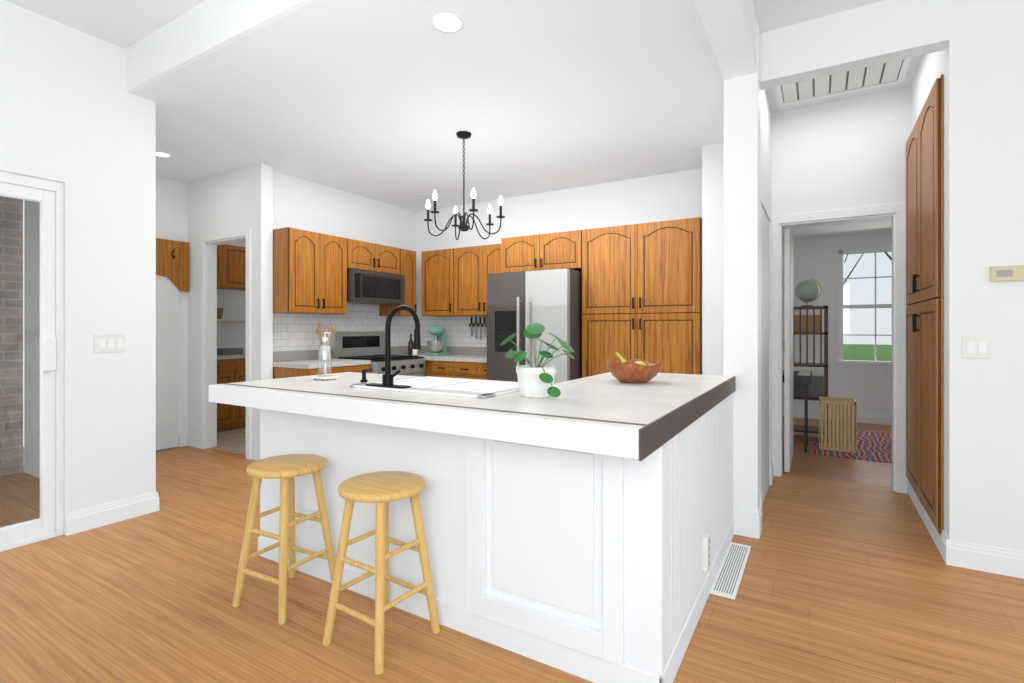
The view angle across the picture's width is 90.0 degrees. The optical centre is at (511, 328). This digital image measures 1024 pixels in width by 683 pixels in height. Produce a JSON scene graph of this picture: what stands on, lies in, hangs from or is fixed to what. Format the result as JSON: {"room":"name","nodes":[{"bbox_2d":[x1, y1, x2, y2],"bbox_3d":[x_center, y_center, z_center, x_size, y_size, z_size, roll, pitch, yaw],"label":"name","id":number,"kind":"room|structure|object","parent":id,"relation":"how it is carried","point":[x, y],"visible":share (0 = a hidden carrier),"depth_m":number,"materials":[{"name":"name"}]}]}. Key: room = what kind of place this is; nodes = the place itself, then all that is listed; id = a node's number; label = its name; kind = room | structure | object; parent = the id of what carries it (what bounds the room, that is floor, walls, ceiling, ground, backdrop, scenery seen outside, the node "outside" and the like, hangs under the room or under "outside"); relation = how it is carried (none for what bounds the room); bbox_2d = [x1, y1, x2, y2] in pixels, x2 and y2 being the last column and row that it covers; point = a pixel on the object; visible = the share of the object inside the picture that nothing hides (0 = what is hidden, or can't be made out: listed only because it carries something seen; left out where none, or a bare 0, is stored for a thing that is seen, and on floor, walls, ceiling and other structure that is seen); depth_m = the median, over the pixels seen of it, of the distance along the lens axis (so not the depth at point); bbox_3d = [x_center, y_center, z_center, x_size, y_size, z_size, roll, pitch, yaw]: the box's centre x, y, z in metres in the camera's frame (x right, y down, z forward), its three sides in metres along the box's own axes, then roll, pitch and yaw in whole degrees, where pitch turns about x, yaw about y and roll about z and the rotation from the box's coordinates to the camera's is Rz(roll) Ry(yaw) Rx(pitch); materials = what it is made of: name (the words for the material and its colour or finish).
{"room":"kitchen","nodes":[
{"label":"kitchen","id":0,"kind":"room"},
{"bbox_2d":[125,0,316,92],"bbox_3d":[-1.858,-1.690,2.966,5.600,0.280,0.030,0,0,31],"label":"beam","id":1,"kind":"structure","parent":0,"point":[202,30],"depth_m":2.91,"materials":[{"name":"white paint"}]},
{"bbox_2d":[211,427,245,454],"bbox_3d":[-2.857,1.248,6.366,1.985,0.004,2.030,0,0,31],"label":"floor","id":2,"kind":"structure","parent":0,"point":[233,440],"depth_m":5.63,"materials":[{"name":"beige tile"}]},
{"bbox_2d":[5,0,921,239],"bbox_3d":[-0.242,-1.590,2.898,10.600,0.680,11.920,0,0,31],"label":"ceiling","id":3,"kind":"structure","parent":0,"point":[384,101],"depth_m":3.41,"materials":[{"name":"white paint"}]},
{"bbox_2d":[156,151,171,156],"bbox_3d":[-3.118,-1.547,4.557,0.150,0.006,0.150,0,0,31],"label":"recessed light","id":4,"kind":"object","parent":3,"relation":"in","point":[161,154],"visible":0.69,"depth_m":4.55,"materials":[{"name":"white"}]},
{"bbox_2d":[431,13,463,32],"bbox_3d":[-0.328,-1.547,2.600,0.170,0.006,0.170,0,0,31],"label":"recessed light","id":5,"kind":"object","parent":3,"relation":"in","point":[448,22],"visible":1,"depth_m":2.59,"materials":[{"name":"white plastic"}]},
{"bbox_2d":[424,131,504,239],"bbox_3d":[-0.383,-1.145,4.080,0.636,0.810,0.661,0,0,31],"label":"chandelier","id":6,"kind":"object","parent":3,"relation":"hanging from","point":[463,226],"visible":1,"depth_m":4.06,"materials":[{"name":"black metal"}]},
{"bbox_2d":[694,0,756,79],"bbox_3d":[0.927,-1.675,2.339,0.180,0.310,1.755,0,0,31],"label":"beam","id":7,"kind":"structure","parent":3,"relation":"attached to","point":[730,26],"depth_m":2.69,"materials":[{"name":"white paint"}]},
{"bbox_2d":[775,57,911,106],"bbox_3d":[2.276,-1.822,3.555,0.820,0.014,1.000,0,0,31],"label":"louvres","id":8,"kind":"object","parent":3,"relation":"attached to","point":[880,75],"visible":0.38,"depth_m":3.80,"materials":[{"name":"white"}]},
{"bbox_2d":[0,417,1023,682],"bbox_3d":[-0.307,1.300,2.984,10.800,0.100,12.000,0,0,31],"label":"floor","id":9,"kind":"structure","parent":0,"point":[846,582],"depth_m":2.28,"materials":[{"name":"brown wood"}]},
{"bbox_2d":[217,358,240,431],"bbox_3d":[-3.744,0.810,6.192,0.598,0.880,0.558,0,0,31],"label":"base cabinet","id":10,"kind":"object","parent":9,"relation":"on","point":[230,417],"depth_m":6.18,"materials":[{"name":"brown wood"}]},
{"bbox_2d":[217,353,245,359],"bbox_3d":[-3.498,0.350,6.593,0.608,0.040,1.540,0,0,31],"label":"countertop","id":11,"kind":"structure","parent":10,"relation":"on","point":[239,356],"depth_m":6.21,"materials":[{"name":"white stone"}]},
{"bbox_2d":[217,348,242,354],"bbox_3d":[-3.462,0.229,6.577,0.210,0.200,0.608,0,0,31],"label":"backsplash","id":12,"kind":"structure","parent":11,"relation":"on","point":[229,351],"depth_m":6.33,"materials":[{"name":"grey"}]},
{"bbox_2d":[241,358,245,427],"bbox_3d":[-3.387,0.810,6.786,0.598,0.880,1.056,0,0,31],"label":"base cabinet","id":13,"kind":"object","parent":9,"relation":"on","point":[243,360],"depth_m":6.33,"materials":[{"name":"brown wood"}]},
{"bbox_2d":[232,454,334,624],"bbox_3d":[-1.040,0.936,2.375,0.356,0.632,0.357,0,0,31],"label":"stool","id":14,"kind":"object","parent":9,"relation":"on","point":[287,469],"visible":0.98,"depth_m":2.31,"materials":[{"name":"brown wood"}]},
{"bbox_2d":[273,364,369,378],"bbox_3d":[-1.910,0.810,5.129,0.656,0.880,0.740,0,0,31],"label":"base cabinet","id":15,"kind":"object","parent":9,"relation":"on","point":[281,372],"visible":0.06,"depth_m":4.87,"materials":[{"name":"brown wood"}]},
{"bbox_2d":[273,350,370,368],"bbox_3d":[-1.923,0.300,5.133,0.633,0.140,0.749,0,0,31],"label":"countertop","id":16,"kind":"structure","parent":15,"relation":"on","point":[305,359],"depth_m":5.09,"materials":[{"name":"grey stone"}]},
{"bbox_2d":[316,324,334,359],"bbox_3d":[-1.931,0.141,5.301,0.188,0.376,0.166,0,0,31],"label":"utensil crock","id":17,"kind":"object","parent":16,"relation":"on","point":[318,330],"visible":0.71,"depth_m":5.26,"materials":[{"name":"white"}]},
{"bbox_2d":[331,332,424,375],"bbox_3d":[-1.470,0.645,5.748,0.755,1.210,0.756,0,0,31],"label":"range","id":18,"kind":"object","parent":9,"relation":"on","point":[360,345],"visible":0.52,"depth_m":5.74,"materials":[{"name":"silver metal"}]},
{"bbox_2d":[322,471,439,674],"bbox_3d":[-0.523,0.936,2.070,0.351,0.632,0.352,0,0,31],"label":"stool","id":19,"kind":"object","parent":9,"relation":"on","point":[381,489],"visible":1,"depth_m":2.02,"materials":[{"name":"brown wood"}]},
{"bbox_2d":[424,360,431,375],"bbox_3d":[-1.104,0.810,6.358,0.772,0.879,0.612,0,0,31],"label":"base cabinet","id":20,"kind":"object","parent":9,"relation":"on","point":[428,368],"depth_m":5.96,"materials":[{"name":"brown wood"}]},
{"bbox_2d":[431,361,486,379],"bbox_3d":[-0.366,0.810,5.895,0.960,0.880,0.646,0,0,31],"label":"base cabinet","id":21,"kind":"object","parent":9,"relation":"on","point":[465,370],"visible":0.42,"depth_m":5.68,"materials":[{"name":"brown wood"}]},
{"bbox_2d":[391,346,486,362],"bbox_3d":[-0.695,0.300,6.105,1.736,0.140,0.626,0,0,31],"label":"countertop","id":22,"kind":"structure","parent":21,"relation":"on","point":[457,354],"depth_m":6.29,"materials":[{"name":"grey stone"}]},
{"bbox_2d":[408,334,413,354],"bbox_3d":[-1.250,0.198,6.327,0.068,0.262,0.066,0,0,31],"label":"oil bottle","id":23,"kind":"object","parent":22,"relation":"on","point":[410,345],"visible":0.88,"depth_m":6.30,"materials":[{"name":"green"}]},
{"bbox_2d":[412,349,417,354],"bbox_3d":[-1.171,0.284,6.187,0.066,0.090,0.064,0,0,31],"label":"jar","id":24,"kind":"object","parent":22,"relation":"on","point":[414,352],"visible":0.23,"depth_m":6.16,"materials":[{"name":"white"}]},
{"bbox_2d":[426,325,448,355],"bbox_3d":[-0.908,0.147,6.216,0.204,0.364,0.292,0,0,31],"label":"stand mixer","id":25,"kind":"object","parent":22,"relation":"on","point":[437,345],"visible":1,"depth_m":6.15,"materials":[{"name":"teal metal"}]},
{"bbox_2d":[209,376,735,682],"bbox_3d":[-0.082,0.790,2.860,2.234,0.920,1.903,0,0,31],"label":"kitchen island","id":26,"kind":"object","parent":9,"relation":"on","point":[583,528],"depth_m":1.98,"materials":[{"name":"white wood"}]},
{"bbox_2d":[213,373,472,412],"bbox_3d":[-0.676,0.306,2.633,1.470,0.048,0.903,0,0,31],"label":"island countertop","id":27,"kind":"structure","parent":26,"relation":"on","point":[337,392],"depth_m":2.31,"materials":[{"name":"white stone"}]},
{"bbox_2d":[311,332,337,380],"bbox_3d":[-1.055,0.155,2.885,0.120,0.268,0.090,0,0,31],"label":"soap dispenser","id":28,"kind":"object","parent":27,"relation":"on","point":[325,377],"visible":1,"depth_m":2.88,"materials":[{"name":"white"}]},
{"bbox_2d":[360,369,372,381],"bbox_3d":[-0.783,0.253,2.755,0.058,0.072,0.053,0,0,31],"label":"soap dispenser","id":29,"kind":"object","parent":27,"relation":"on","point":[364,371],"visible":1,"depth_m":2.74,"materials":[{"name":"black metal"}]},
{"bbox_2d":[369,305,420,388],"bbox_3d":[-0.546,0.082,2.518,0.240,0.392,0.233,0,0,31],"label":"faucet","id":30,"kind":"object","parent":27,"relation":"on","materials":[{"name":"black metal"}]},
{"bbox_2d":[349,376,519,396],"bbox_3d":[-0.314,0.384,2.545,0.800,0.212,0.559,0,0,31],"label":"sink","id":31,"kind":"object","parent":27,"relation":"in","point":[448,387],"depth_m":2.65,"materials":[{"name":"white ceramic"}]},
{"bbox_2d":[433,373,732,436],"bbox_3d":[0.535,0.310,2.489,0.755,0.040,1.903,0,0,31],"label":"island countertop","id":32,"kind":"structure","parent":26,"relation":"on","point":[601,403],"depth_m":1.95,"materials":[{"name":"white stone"}]},
{"bbox_2d":[500,323,574,397],"bbox_3d":[0.102,0.133,2.177,0.353,0.313,0.232,0,0,31],"label":"plant","id":33,"kind":"object","parent":32,"relation":"on","point":[536,381],"visible":1,"depth_m":2.13,"materials":[{"name":"green plant"}]},
{"bbox_2d":[607,352,664,382],"bbox_3d":[0.655,0.211,2.752,0.310,0.155,0.301,0,0,31],"label":"bowl","id":34,"kind":"object","parent":32,"relation":"on","point":[635,371],"visible":0.98,"depth_m":2.66,"materials":[{"name":"brown wood"}]},
{"bbox_2d":[487,269,581,383],"bbox_3d":[0.332,0.350,5.252,0.890,1.800,0.915,0,0,31],"label":"refrigerator","id":35,"kind":"object","parent":9,"relation":"on","point":[518,303],"visible":0.4,"depth_m":4.88,"materials":[{"name":"silver metal"}]},
{"bbox_2d":[582,217,701,377],"bbox_3d":[1.289,0.150,4.894,1.088,2.200,0.656,0,0,31],"label":"pantry cabinet","id":36,"kind":"object","parent":9,"relation":"on","point":[642,291],"visible":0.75,"depth_m":4.61,"materials":[{"name":"brown wood"}]},
{"bbox_2d":[710,542,750,599],"bbox_3d":[1.149,1.247,2.670,0.110,0.006,0.660,0,0,31],"label":"floor vent","id":37,"kind":"object","parent":9,"relation":"in","point":[726,584],"visible":1,"depth_m":2.62,"materials":[{"name":"white metal"}]},
{"bbox_2d":[724,21,761,538],"bbox_3d":[1.415,-0.290,3.151,0.210,3.080,0.160,0,0,31],"label":"column","id":38,"kind":"structure","parent":9,"relation":"on","point":[742,229],"depth_m":3.08,"materials":[{"name":"white paint"}]},
{"bbox_2d":[782,370,811,452],"bbox_3d":[2.958,0.858,5.398,0.350,0.785,0.600,0,0,31],"label":"desk","id":39,"kind":"object","parent":9,"relation":"on","point":[803,377],"visible":0.67,"depth_m":5.15,"materials":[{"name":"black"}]},
{"bbox_2d":[793,306,827,441],"bbox_3d":[3.386,0.500,5.869,0.400,1.500,0.350,0,0,31],"label":"bookcase","id":40,"kind":"object","parent":9,"relation":"on","point":[806,324],"visible":0.69,"depth_m":5.72,"materials":[{"name":"brown wood"}]},
{"bbox_2d":[795,279,820,305],"bbox_3d":[3.389,-0.404,5.862,0.263,0.316,0.246,0,0,31],"label":"globe","id":41,"kind":"object","parent":40,"relation":"on","point":[806,291],"visible":0.98,"depth_m":5.79,"materials":[{"name":"grey plastic"}]},
{"bbox_2d":[814,428,891,462],"bbox_3d":[4.153,1.246,5.309,1.750,0.008,1.620,0,0,31],"label":"rug","id":42,"kind":"object","parent":9,"relation":"on","point":[874,446],"visible":0.19,"depth_m":5.25,"materials":[{"name":"multicoloured fabric"}]},
{"bbox_2d":[819,396,856,452],"bbox_3d":[3.357,0.985,5.286,0.322,0.510,0.292,0,0,31],"label":"hamper","id":43,"kind":"object","parent":42,"relation":"on","point":[844,424],"visible":1,"depth_m":5.17,"materials":[{"name":"brown wood"}]},
{"bbox_2d":[0,0,1023,551],"bbox_3d":[-0.144,-0.290,2.770,10.540,3.080,12.040,0,0,31],"label":"wall","id":44,"kind":"structure","parent":0,"point":[76,120],"depth_m":3.29,"materials":[{"name":"white paint"}]},
{"bbox_2d":[0,195,40,526],"bbox_3d":[-3.403,0.195,2.027,0.007,1.910,2.370,0,0,31],"label":"glass door","id":45,"kind":"structure","parent":44,"relation":"in","point":[21,363],"depth_m":2.96,"materials":[{"name":"clear glass"}]},
{"bbox_2d":[0,171,63,551],"bbox_3d":[-3.381,0.185,2.032,0.110,2.130,2.520,0,0,31],"label":"door frame","id":46,"kind":"structure","parent":44,"relation":"attached to","point":[48,195],"depth_m":3.05,"materials":[{"name":"white"}]},
{"bbox_2d":[94,334,124,352],"bbox_3d":[-2.576,0.098,3.277,0.009,0.115,0.165,0,0,31],"label":"light switch","id":47,"kind":"object","parent":44,"relation":"attached to","point":[109,343],"visible":1,"depth_m":3.27,"materials":[{"name":"white plastic"}]},
{"bbox_2d":[65,491,158,535],"bbox_3d":[-2.557,1.185,3.301,0.016,0.130,0.506,0,0,31],"label":"baseboard","id":48,"kind":"structure","parent":44,"relation":"attached to","point":[102,515],"depth_m":3.27,"materials":[{"name":"white wood"}]},
{"bbox_2d":[156,275,177,450],"bbox_3d":[-3.710,0.225,5.041,0.044,2.030,0.780,0,0,31],"label":"door","id":49,"kind":"structure","parent":44,"relation":"in","point":[166,363],"depth_m":5.27,"materials":[{"name":"white"}]},
{"bbox_2d":[156,238,188,291],"bbox_3d":[-3.609,-0.650,5.091,0.075,0.520,0.780,0,0,31],"label":"hook rack","id":50,"kind":"object","parent":49,"relation":"attached to","point":[172,260],"visible":0.27,"depth_m":5.31,"materials":[{"name":"brown wood"}]},
{"bbox_2d":[217,244,228,287],"bbox_3d":[-3.851,-0.780,6.256,0.348,0.540,0.558,0,0,31],"label":"upper cabinet","id":51,"kind":"object","parent":44,"relation":"attached to","point":[222,250],"depth_m":6.36,"materials":[{"name":"brown wood"}]},
{"bbox_2d":[199,228,250,458],"bbox_3d":[-2.842,0.145,5.162,0.890,2.210,0.138,0,0,31],"label":"door frame","id":52,"kind":"structure","parent":44,"relation":"attached to","point":[210,336],"depth_m":5.31,"materials":[{"name":"white wood"}]},
{"bbox_2d":[217,319,245,321],"bbox_3d":[-3.631,-0.102,6.673,0.298,0.025,1.540,0,0,31],"label":"shelf","id":53,"kind":"object","parent":44,"relation":"attached to","point":[237,320],"visible":0.29,"depth_m":6.54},
{"bbox_2d":[217,308,222,318],"bbox_3d":[-3.735,-0.186,6.444,0.180,0.140,0.175,0,0,31],"label":"basket","id":54,"kind":"object","parent":53,"relation":"on","point":[219,313],"visible":0.31,"depth_m":6.41,"materials":[{"name":"brown wicker"}]},
{"bbox_2d":[217,245,245,290],"bbox_3d":[-3.494,-0.780,6.850,0.348,0.540,1.056,0,0,31],"label":"upper cabinet","id":55,"kind":"object","parent":44,"relation":"attached to","point":[231,267],"depth_m":6.53,"materials":[{"name":"brown wood"}]},
{"bbox_2d":[273,227,346,313],"bbox_3d":[-2.047,-0.550,5.173,0.376,0.800,0.685,0,0,31],"label":"upper cabinet","id":56,"kind":"object","parent":44,"relation":"attached to","point":[309,272],"visible":0.98,"depth_m":4.99,"materials":[{"name":"brown wood"}]},
{"bbox_2d":[273,304,414,350],"bbox_3d":[-1.832,-0.026,5.899,0.002,0.508,2.153,0,0,31],"label":"tile backsplash","id":57,"kind":"structure","parent":44,"relation":"attached to","point":[355,318],"depth_m":5.64,"materials":[{"name":"white tile"}]},
{"bbox_2d":[347,238,399,273],"bbox_3d":[-1.665,-0.792,5.808,0.376,0.315,0.790,0,0,31],"label":"upper cabinet","id":58,"kind":"object","parent":44,"relation":"attached to","point":[363,255],"visible":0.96,"depth_m":5.69,"materials":[{"name":"brown wood"}]},
{"bbox_2d":[347,269,404,304],"bbox_3d":[-1.637,-0.455,5.793,0.440,0.340,0.775,0,0,31],"label":"over-the-range microwave","id":59,"kind":"object","parent":44,"relation":"attached to","point":[372,287],"visible":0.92,"depth_m":5.63,"materials":[{"name":"silver metal"}]},
{"bbox_2d":[379,249,416,315],"bbox_3d":[-1.388,-0.550,6.270,0.376,0.800,0.280,0,0,31],"label":"upper cabinet","id":60,"kind":"object","parent":44,"relation":"attached to","point":[408,264],"visible":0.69,"depth_m":6.19,"materials":[{"name":"brown wood"}]},
{"bbox_2d":[421,248,454,316],"bbox_3d":[-0.825,-0.550,6.328,0.500,0.800,0.376,0,0,31],"label":"upper cabinet","id":61,"kind":"object","parent":44,"relation":"attached to","point":[437,283],"visible":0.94,"depth_m":6.19,"materials":[{"name":"brown wood"}]},
{"bbox_2d":[418,316,486,346],"bbox_3d":[-0.522,0.040,6.367,1.704,0.376,0.002,0,0,31],"label":"tile backsplash","id":62,"kind":"structure","parent":44,"relation":"attached to","point":[451,324],"depth_m":6.47,"materials":[{"name":"white tile"}]},
{"bbox_2d":[469,317,486,339],"bbox_3d":[-0.381,0.000,6.258,0.340,0.280,0.036,0,0,31],"label":"rack","id":63,"kind":"object","parent":62,"relation":"attached to","point":[476,324],"visible":0.77,"depth_m":6.25,"materials":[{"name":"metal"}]},
{"bbox_2d":[454,244,500,315],"bbox_3d":[-0.251,-0.550,5.983,0.830,0.800,0.376,0,0,31],"label":"upper cabinet","id":64,"kind":"object","parent":44,"relation":"attached to","point":[474,266],"visible":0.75,"depth_m":5.91,"materials":[{"name":"brown wood"}]},
{"bbox_2d":[501,230,581,272],"bbox_3d":[0.429,-0.765,5.411,0.910,0.370,0.656,0,0,31],"label":"upper cabinet","id":65,"kind":"object","parent":44,"relation":"attached to","point":[554,251],"visible":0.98,"depth_m":5.13,"materials":[{"name":"brown wood"}]},
{"bbox_2d":[761,205,768,505],"bbox_3d":[1.846,0.198,3.744,0.007,2.085,0.770,0,0,31],"label":"door","id":66,"kind":"structure","parent":44,"relation":"in","point":[764,353],"depth_m":3.71,"materials":[{"name":"white"}]},
{"bbox_2d":[760,188,771,509],"bbox_3d":[1.853,0.165,3.740,0.024,2.170,0.928,0,0,31],"label":"door frame","id":67,"kind":"structure","parent":44,"relation":"attached to","point":[763,202],"depth_m":4.07,"materials":[{"name":"white wood"}]},
{"bbox_2d":[783,228,792,471],"bbox_3d":[2.567,0.190,4.743,0.050,2.100,0.785,0,0,31],"label":"door","id":68,"kind":"structure","parent":44,"relation":"in","point":[788,347],"depth_m":4.42,"materials":[{"name":"white wood"}]},
{"bbox_2d":[783,408,891,424],"bbox_3d":[4.639,1.190,6.770,3.380,0.120,0.016,0,0,31],"label":"baseboard","id":69,"kind":"structure","parent":44,"relation":"attached to","point":[797,413],"depth_m":6.77,"materials":[{"name":"white"}]},
{"bbox_2d":[772,203,907,493],"bbox_3d":[2.624,0.150,4.164,0.930,2.200,0.138,0,0,31],"label":"door frame","id":70,"kind":"structure","parent":44,"relation":"attached to","point":[899,477],"depth_m":3.98,"materials":[{"name":"white wood"}]},
{"bbox_2d":[836,247,891,364],"bbox_3d":[4.947,-0.290,6.612,1.290,1.520,0.130,0,0,31],"label":"window","id":71,"kind":"structure","parent":44,"relation":"in","point":[842,307],"depth_m":6.80,"materials":[{"name":"white"}]},
{"bbox_2d":[906,74,942,535],"bbox_3d":[2.673,-0.080,3.364,0.058,2.660,1.190,0,0,31],"label":"pantry doors","id":72,"kind":"structure","parent":44,"relation":"in","point":[924,309],"depth_m":3.13,"materials":[{"name":"brown wood"}]},
{"bbox_2d":[908,481,946,553],"bbox_3d":[2.665,1.185,3.305,0.016,0.130,1.330,0,0,31],"label":"baseboard","id":73,"kind":"structure","parent":44,"relation":"attached to","point":[934,533],"depth_m":3.21,"materials":[{"name":"white wood"}]},
{"bbox_2d":[962,336,990,358],"bbox_3d":[2.409,0.098,2.654,0.115,0.115,0.009,0,0,31],"label":"light switch","id":74,"kind":"object","parent":44,"relation":"attached to","point":[976,346],"visible":1,"depth_m":2.65,"materials":[{"name":"white plastic"}]},
{"bbox_2d":[941,532,1023,578],"bbox_3d":[3.598,1.185,1.935,3.026,0.130,0.016,0,0,31],"label":"baseboard","id":75,"kind":"structure","parent":44,"relation":"attached to","point":[997,560],"depth_m":2.63,"materials":[{"name":"white wood"}]},
{"bbox_2d":[990,265,1023,281],"bbox_3d":[2.509,-0.278,2.583,0.140,0.075,0.027,0,0,31],"label":"thermostat","id":76,"kind":"object","parent":44,"relation":"attached to","point":[1008,273],"visible":1,"depth_m":2.58,"materials":[{"name":"beige plastic"}]},
{"label":"outside","id":77,"kind":"structure","parent":0,"visible":0},
{"bbox_2d":[0,196,22,475],"bbox_3d":[-5.715,-0.400,2.284,0.250,3.900,5.230,0,0,31],"label":"brick wall","id":78,"kind":"structure","parent":77,"point":[7,317],"depth_m":4.40,"materials":[{"name":"grey brick"}]},
{"bbox_2d":[843,344,891,360],"bbox_3d":[17.614,1.600,29.315,60.000,0.100,51.600,0,0,31],"label":"lawn","id":79,"kind":"structure","parent":77,"point":[864,352],"depth_m":32.78,"materials":[{"name":"green plant"}]},
{"bbox_2d":[843,252,891,284],"bbox_3d":[15.322,-3.017,19.938,13.493,9.114,12.372,0,0,31],"label":"trees","id":80,"kind":"object","parent":79,"relation":"on","point":[888,255],"depth_m":24.95,"materials":[{"name":"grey plant"}]}
]}

